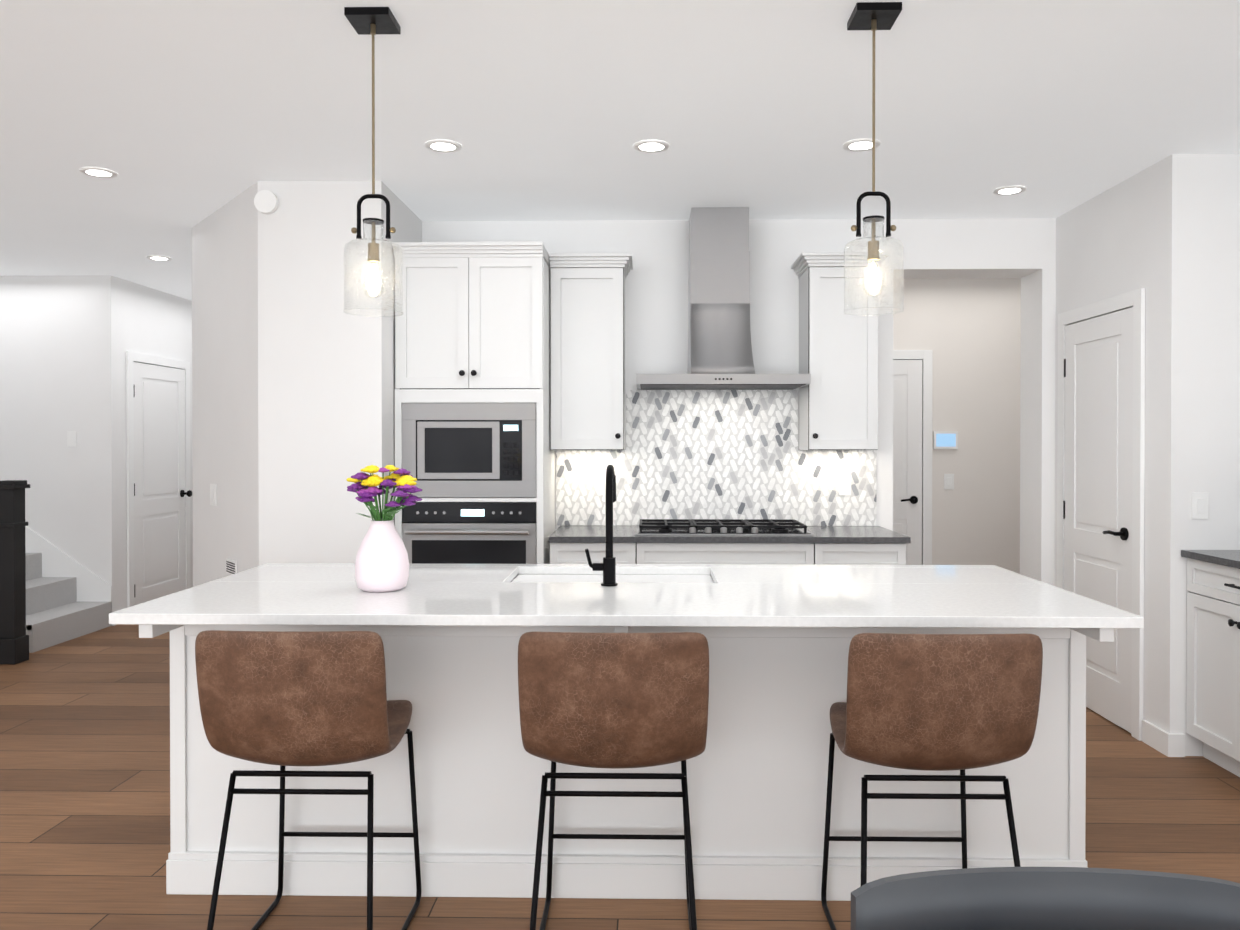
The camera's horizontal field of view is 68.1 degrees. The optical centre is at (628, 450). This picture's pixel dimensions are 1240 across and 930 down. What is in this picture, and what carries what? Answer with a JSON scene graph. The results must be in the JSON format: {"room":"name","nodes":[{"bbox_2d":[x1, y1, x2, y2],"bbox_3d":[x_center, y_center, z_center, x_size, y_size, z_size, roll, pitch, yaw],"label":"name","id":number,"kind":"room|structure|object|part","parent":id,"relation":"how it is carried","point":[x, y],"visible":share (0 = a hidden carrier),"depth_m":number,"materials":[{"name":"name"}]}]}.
{"room":"kitchen","nodes":[
{"label":"kitchen","id":0,"kind":"room"},
{"bbox_2d":[0,275,95,574],"bbox_3d":[-6.059,-0.001,7.066,4.020,2.660,0.120,0,0,1],"label":"wall","id":1,"kind":"structure","parent":0,"point":[47,369],"depth_m":6.95,"materials":[{"name":"paint"}]},
{"bbox_2d":[25,526,111,610],"bbox_3d":[-5.123,0.347,6.983,2.385,1.965,0.013,0,0,1],"label":"trim","id":2,"kind":"structure","parent":1,"relation":"attached to","point":[91,586],"depth_m":6.96,"materials":[{"name":"paint"}]},
{"bbox_2d":[67,431,76,446],"bbox_3d":[-4.231,-0.090,6.964,0.072,0.118,0.008,0,0,1],"label":"light switch","id":3,"kind":"object","parent":1,"relation":"attached to","point":[71,438],"visible":1,"depth_m":6.96,"materials":[{"name":"white plastic"}]},
{"bbox_2d":[95,275,186,611],"bbox_3d":[-3.972,-0.008,7.901,0.120,2.660,1.870,0,0,1],"label":"wall","id":4,"kind":"structure","parent":0,"point":[134,317],"depth_m":7.04,"materials":[{"name":"paint"}]},
{"bbox_2d":[126,351,191,607],"bbox_3d":[-3.865,0.271,7.641,0.102,2.107,0.962,0,0,1],"label":"door","id":5,"kind":"structure","parent":4,"relation":"in","point":[159,493],"depth_m":7.59,"materials":[{"name":"paint"}]},
{"bbox_2d":[187,299,192,586],"bbox_3d":[-2.497,-0.002,7.123,0.120,2.660,3.370,0,0,1],"label":"wall","id":6,"kind":"structure","parent":0,"point":[189,303],"depth_m":8.17,"materials":[{"name":"paint"}]},
{"bbox_2d":[0,624,1239,929],"bbox_3d":[-1.729,1.391,2.883,12.600,0.060,12.400,0,0,1],"label":"floor","id":7,"kind":"structure","parent":0,"point":[84,782],"depth_m":3.30,"materials":[{"name":"brown wood"}]},
{"bbox_2d":[0,480,29,664],"bbox_3d":[-3.908,0.764,5.805,0.148,1.150,0.148,0,0,1],"label":"newel post","id":8,"kind":"object","parent":7,"relation":"on","point":[14,643],"visible":1,"depth_m":5.75,"materials":[{"name":"black paint"}]},
{"bbox_2d":[26,553,111,652],"bbox_3d":[-5.131,0.500,6.537,2.385,1.665,0.900,0,0,1],"label":"stairs","id":9,"kind":"structure","parent":7,"relation":"on","point":[57,613],"depth_m":6.61,"materials":[{"name":"grey carpet"}]},
{"bbox_2d":[192,181,421,586],"bbox_3d":[-1.896,0.015,4.986,1.405,2.660,1.020,0,0,1],"label":"wall block","id":10,"kind":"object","parent":7,"relation":"on","point":[293,396],"visible":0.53,"depth_m":4.47,"materials":[{"name":"paint"}]},
{"bbox_2d":[210,484,216,505],"bbox_3d":[-2.305,0.244,5.080,0.008,0.118,0.115,0,1,-39],"label":"light switch","id":11,"kind":"object","parent":10,"relation":"attached to","point":[213,494],"visible":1,"depth_m":5.07,"materials":[{"name":"white plastic"}]},
{"bbox_2d":[226,558,236,574],"bbox_3d":[-2.091,0.611,4.818,0.008,0.080,0.180,0,1,-39],"label":"air vent grille","id":12,"kind":"object","parent":10,"relation":"attached to","point":[231,566],"visible":0.96,"depth_m":4.81,"materials":[{"name":"white plastic"}]},
{"bbox_2d":[254,190,278,213],"bbox_3d":[-1.758,-1.206,4.446,0.110,0.110,0.030,0,0,1],"label":"smoke detector","id":13,"kind":"object","parent":10,"relation":"attached to","point":[266,201],"visible":0.96,"depth_m":4.43,"materials":[{"name":"white plastic"}]},
{"bbox_2d":[195,630,421,929],"bbox_3d":[-0.850,0.906,2.530,0.481,0.915,0.516,0,0,1],"label":"stool","id":14,"kind":"object","parent":7,"relation":"on","point":[283,699],"visible":1,"depth_m":2.30,"materials":[{"name":"brown leather"}]},
{"bbox_3d":[-0.850,0.640,2.534,0.491,0.392,0.520,0,0,1],"label":"seat","id":15,"kind":"part","parent":14,"relation":"part of","materials":[{"name":"leather"}]},
{"bbox_2d":[392,242,554,563],"bbox_3d":[-0.807,0.148,4.937,0.757,2.395,0.653,0,0,1],"label":"tall cabinet","id":16,"kind":"object","parent":7,"relation":"on","point":[472,323],"visible":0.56,"depth_m":4.66,"materials":[{"name":"paint"}]},
{"bbox_2d":[402,403,535,496],"bbox_3d":[-0.809,-0.004,4.876,0.683,0.478,0.450,0,0,1],"label":"microwave","id":17,"kind":"object","parent":16,"relation":"in","point":[468,449],"visible":0.92,"depth_m":4.65,"materials":[{"name":"grey metal"}]},
{"bbox_2d":[402,502,536,563],"bbox_3d":[-0.808,0.579,4.899,0.681,0.637,0.612,0,0,1],"label":"wall oven","id":18,"kind":"object","parent":16,"relation":"in","point":[469,532],"visible":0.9,"depth_m":4.65,"materials":[{"name":"grey metal"}]},
{"bbox_2d":[518,632,708,929],"bbox_3d":[-0.035,0.906,2.515,0.481,0.915,0.516,0,0,1],"label":"stool","id":19,"kind":"object","parent":7,"relation":"on","point":[616,700],"visible":1,"depth_m":2.29,"materials":[{"name":"brown leather"}]},
{"bbox_3d":[-0.035,0.640,2.518,0.491,0.392,0.520,0,0,1],"label":"seat","id":20,"kind":"part","parent":19,"relation":"part of","materials":[{"name":"leather"}]},
{"bbox_2d":[109,563,1143,900],"bbox_3d":[-0.012,0.903,3.041,2.830,0.915,1.070,0,0,1],"label":"kitchen island","id":21,"kind":"object","parent":7,"relation":"on","point":[779,637],"visible":0.81,"depth_m":2.80,"materials":[{"name":"paint"}]},
{"bbox_2d":[346,465,421,591],"bbox_3d":[-0.788,0.245,2.947,0.257,0.400,0.201,0,0,1],"label":"vase","id":22,"kind":"object","parent":21,"relation":"on","point":[382,563],"visible":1,"depth_m":2.89,"materials":[{"name":"white ceramic"}]},
{"bbox_2d":[585,464,617,585],"bbox_3d":[-0.090,0.245,3.135,0.109,0.397,0.261,0,0,1],"label":"faucet","id":23,"kind":"object","parent":21,"relation":"on","point":[607,566],"visible":1,"depth_m":3.02,"materials":[{"name":"black metal"}]},
{"bbox_2d":[549,525,910,564],"bbox_3d":[0.509,0.888,4.925,1.815,0.915,0.640,0,0,1],"label":"base cabinet","id":24,"kind":"object","parent":7,"relation":"on","point":[841,545],"depth_m":4.64,"materials":[{"name":"paint"}]},
{"bbox_2d":[635,519,813,535],"bbox_3d":[0.491,0.408,4.923,0.910,0.042,0.510,0,0,1],"label":"cooktop","id":25,"kind":"object","parent":24,"relation":"in","point":[741,527],"visible":1,"depth_m":4.77,"materials":[{"name":"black metal"}]},
{"bbox_2d":[821,633,1042,929],"bbox_3d":[0.790,0.906,2.499,0.481,0.915,0.516,0,0,1],"label":"stool","id":26,"kind":"object","parent":7,"relation":"on","point":[942,702],"visible":0.96,"depth_m":2.27,"materials":[{"name":"brown leather"}]},
{"bbox_3d":[0.790,0.640,2.502,0.491,0.392,0.520,0,0,1],"label":"seat","id":27,"kind":"part","parent":26,"relation":"part of","materials":[{"name":"leather"}]},
{"bbox_2d":[851,867,1239,929],"bbox_3d":[0.574,0.977,1.078,0.558,0.802,0.427,0,0,1],"label":"dining chair","id":28,"kind":"object","parent":7,"relation":"on","point":[1036,898],"visible":1,"depth_m":1.25,"materials":[{"name":"grey paint"}]},
{"bbox_2d":[1181,550,1239,776],"bbox_3d":[2.758,0.898,3.672,0.655,0.916,0.752,0,0,1],"label":"base cabinet","id":29,"kind":"object","parent":7,"relation":"on","point":[1213,664],"visible":1,"depth_m":3.79,"materials":[{"name":"paint"}]},
{"bbox_2d":[0,0,1239,300],"bbox_3d":[-1.829,-1.339,2.863,12.800,0.080,12.400,0,0,1],"label":"ceiling","id":30,"kind":"structure","parent":0,"point":[180,118],"depth_m":3.49,"materials":[{"name":"paint"}]},
{"bbox_2d":[79,167,117,177],"bbox_3d":[-2.491,-1.305,4.307,0.156,0.008,0.156,0,0,1],"label":"recessed light","id":31,"kind":"object","parent":30,"relation":"in","point":[95,171],"visible":0.96,"depth_m":4.29,"materials":[{"name":"white plastic"}]},
{"bbox_2d":[146,255,171,260],"bbox_3d":[-3.223,-1.320,6.291,0.156,0.008,0.156,0,0,1],"label":"recessed light","id":32,"kind":"object","parent":30,"relation":"in","point":[159,258],"visible":0.98,"depth_m":6.28,"materials":[{"name":"white plastic"}]},
{"bbox_2d":[343,7,403,316],"bbox_3d":[-0.766,-0.855,2.747,0.175,0.884,0.175,0,0,1],"label":"pendant light","id":33,"kind":"object","parent":30,"relation":"hanging from","point":[372,21],"visible":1,"depth_m":2.74,"materials":[{"name":"clear glass"}]},
{"bbox_2d":[425,140,461,152],"bbox_3d":[-0.795,-1.302,3.924,0.156,0.008,0.156,0,0,1],"label":"recessed light","id":34,"kind":"object","parent":30,"relation":"in","point":[445,146],"visible":0.94,"depth_m":3.91,"materials":[{"name":"white plastic"}]},
{"bbox_2d":[633,140,669,152],"bbox_3d":[0.096,-1.302,3.927,0.156,0.008,0.156,0,0,1],"label":"recessed light","id":35,"kind":"object","parent":30,"relation":"in","point":[649,146],"visible":0.96,"depth_m":3.92,"materials":[{"name":"white plastic"}]},
{"bbox_2d":[843,138,879,151],"bbox_3d":[0.991,-1.302,3.910,0.156,0.008,0.156,0,0,1],"label":"recessed light","id":36,"kind":"object","parent":30,"relation":"in","point":[860,145],"visible":0.83,"depth_m":3.90,"materials":[{"name":"white plastic"}]},
{"bbox_2d":[843,2,903,315],"bbox_3d":[0.725,-0.854,2.718,0.175,0.884,0.175,0,0,1],"label":"pendant light","id":37,"kind":"object","parent":30,"relation":"hanging from","point":[873,16],"visible":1,"depth_m":2.71,"materials":[{"name":"clear glass"}]},
{"bbox_2d":[993,186,1025,194],"bbox_3d":[1.914,-1.307,4.612,0.156,0.008,0.156,0,0,1],"label":"recessed light","id":38,"kind":"object","parent":30,"relation":"in","point":[1009,190],"visible":0.98,"depth_m":4.60,"materials":[{"name":"white plastic"}]},
{"bbox_2d":[422,218,1055,585],"bbox_3d":[0.653,0.012,5.387,3.775,2.660,0.300,0,0,1],"label":"wall","id":39,"kind":"structure","parent":0,"point":[656,307],"depth_m":5.23,"materials":[{"name":"paint"}]},
{"bbox_2d":[549,253,632,449],"bbox_3d":[-0.201,-0.528,5.059,0.440,1.045,0.375,0,0,1],"label":"upper cabinet","id":40,"kind":"object","parent":39,"relation":"attached to","point":[587,351],"visible":1,"depth_m":4.93,"materials":[{"name":"paint"}]},
{"bbox_2d":[112,587,1184,756],"bbox_3d":[-0.201,1.284,6.376,7.480,0.100,4.554,0,0,1],"label":"baseboard","id":41,"kind":"structure","parent":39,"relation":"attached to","point":[1167,744],"depth_m":4.09,"materials":[{"name":"paint"}]},
{"bbox_2d":[556,390,876,525],"bbox_3d":[0.495,0.040,5.234,1.825,0.774,0.008,0,0,1],"label":"tile backsplash","id":42,"kind":"structure","parent":39,"relation":"attached to","point":[711,454],"depth_m":5.23,"materials":[{"name":"white tile"}]},
{"bbox_2d":[600,475,605,494],"bbox_3d":[-0.133,0.196,5.239,0.070,0.115,0.007,0,0,1],"label":"outlet","id":43,"kind":"object","parent":42,"relation":"attached to","point":[602,484],"visible":0.42,"depth_m":5.24,"materials":[{"name":"white plastic"}]},
{"bbox_2d":[839,475,850,494],"bbox_3d":[1.227,0.196,5.213,0.070,0.115,0.007,0,0,1],"label":"outlet","id":44,"kind":"object","parent":42,"relation":"attached to","point":[844,484],"visible":1,"depth_m":5.21,"materials":[{"name":"white plastic"}]},
{"bbox_2d":[636,207,810,389],"bbox_3d":[0.492,-0.829,4.979,0.900,0.968,0.494,0,0,1],"label":"range hood","id":45,"kind":"object","parent":39,"relation":"attached to","point":[720,356],"visible":1,"depth_m":4.94,"materials":[{"name":"silver metal"}]},
{"bbox_2d":[791,252,889,449],"bbox_3d":[1.149,-0.528,5.034,0.460,1.045,0.375,0,0,1],"label":"upper cabinet","id":46,"kind":"object","parent":39,"relation":"attached to","point":[838,362],"visible":0.79,"depth_m":4.90,"materials":[{"name":"paint"}]},
{"bbox_2d":[893,278,1020,573],"bbox_3d":[2.354,-0.002,7.154,2.640,2.660,0.120,0,0,1],"label":"wall","id":47,"kind":"structure","parent":0,"point":[967,331],"depth_m":7.07,"materials":[{"name":"paint"}]},
{"bbox_2d":[893,350,932,564],"bbox_3d":[1.857,0.275,7.066,0.962,2.107,0.075,0,0,1],"label":"hall door","id":48,"kind":"structure","parent":47,"relation":"in","point":[912,444],"depth_m":7.08,"materials":[{"name":"paint"}]},
{"bbox_2d":[933,431,957,448],"bbox_3d":[2.443,-0.081,7.079,0.184,0.136,0.022,0,0,1],"label":"thermostat","id":49,"kind":"object","parent":47,"relation":"attached to","point":[945,439],"visible":0.89,"depth_m":7.07,"materials":[{"name":"white plastic"}]},
{"bbox_2d":[944,474,953,488],"bbox_3d":[2.473,0.239,7.088,0.075,0.120,0.008,0,0,1],"label":"light switch","id":50,"kind":"object","parent":47,"relation":"attached to","point":[948,481],"visible":1,"depth_m":7.09,"materials":[{"name":"white plastic"}]},
{"bbox_2d":[1055,154,1198,755],"bbox_3d":[2.466,0.018,4.627,0.120,2.660,1.150,0,0,1],"label":"wall","id":51,"kind":"structure","parent":0,"point":[1165,233],"depth_m":4.14,"materials":[{"name":"paint"}]},
{"bbox_2d":[1057,288,1144,740],"bbox_3d":[2.368,0.294,4.696,0.076,2.107,0.862,0,0,1],"label":"door","id":52,"kind":"structure","parent":51,"relation":"in","point":[1101,454],"depth_m":4.59,"materials":[{"name":"paint"}]},
{"bbox_2d":[1195,154,1239,755],"bbox_3d":[2.801,0.022,4.105,0.570,2.660,0.120,0,0,1],"label":"wall","id":53,"kind":"structure","parent":0,"point":[1217,367],"depth_m":4.05,"materials":[{"name":"paint"}]},
{"bbox_2d":[1192,492,1208,518],"bbox_3d":[2.521,0.242,4.046,0.072,0.118,0.008,0,0,1],"label":"light switch","id":54,"kind":"object","parent":53,"relation":"attached to","point":[1200,505],"visible":1,"depth_m":4.04,"materials":[{"name":"white plastic"}]}
]}

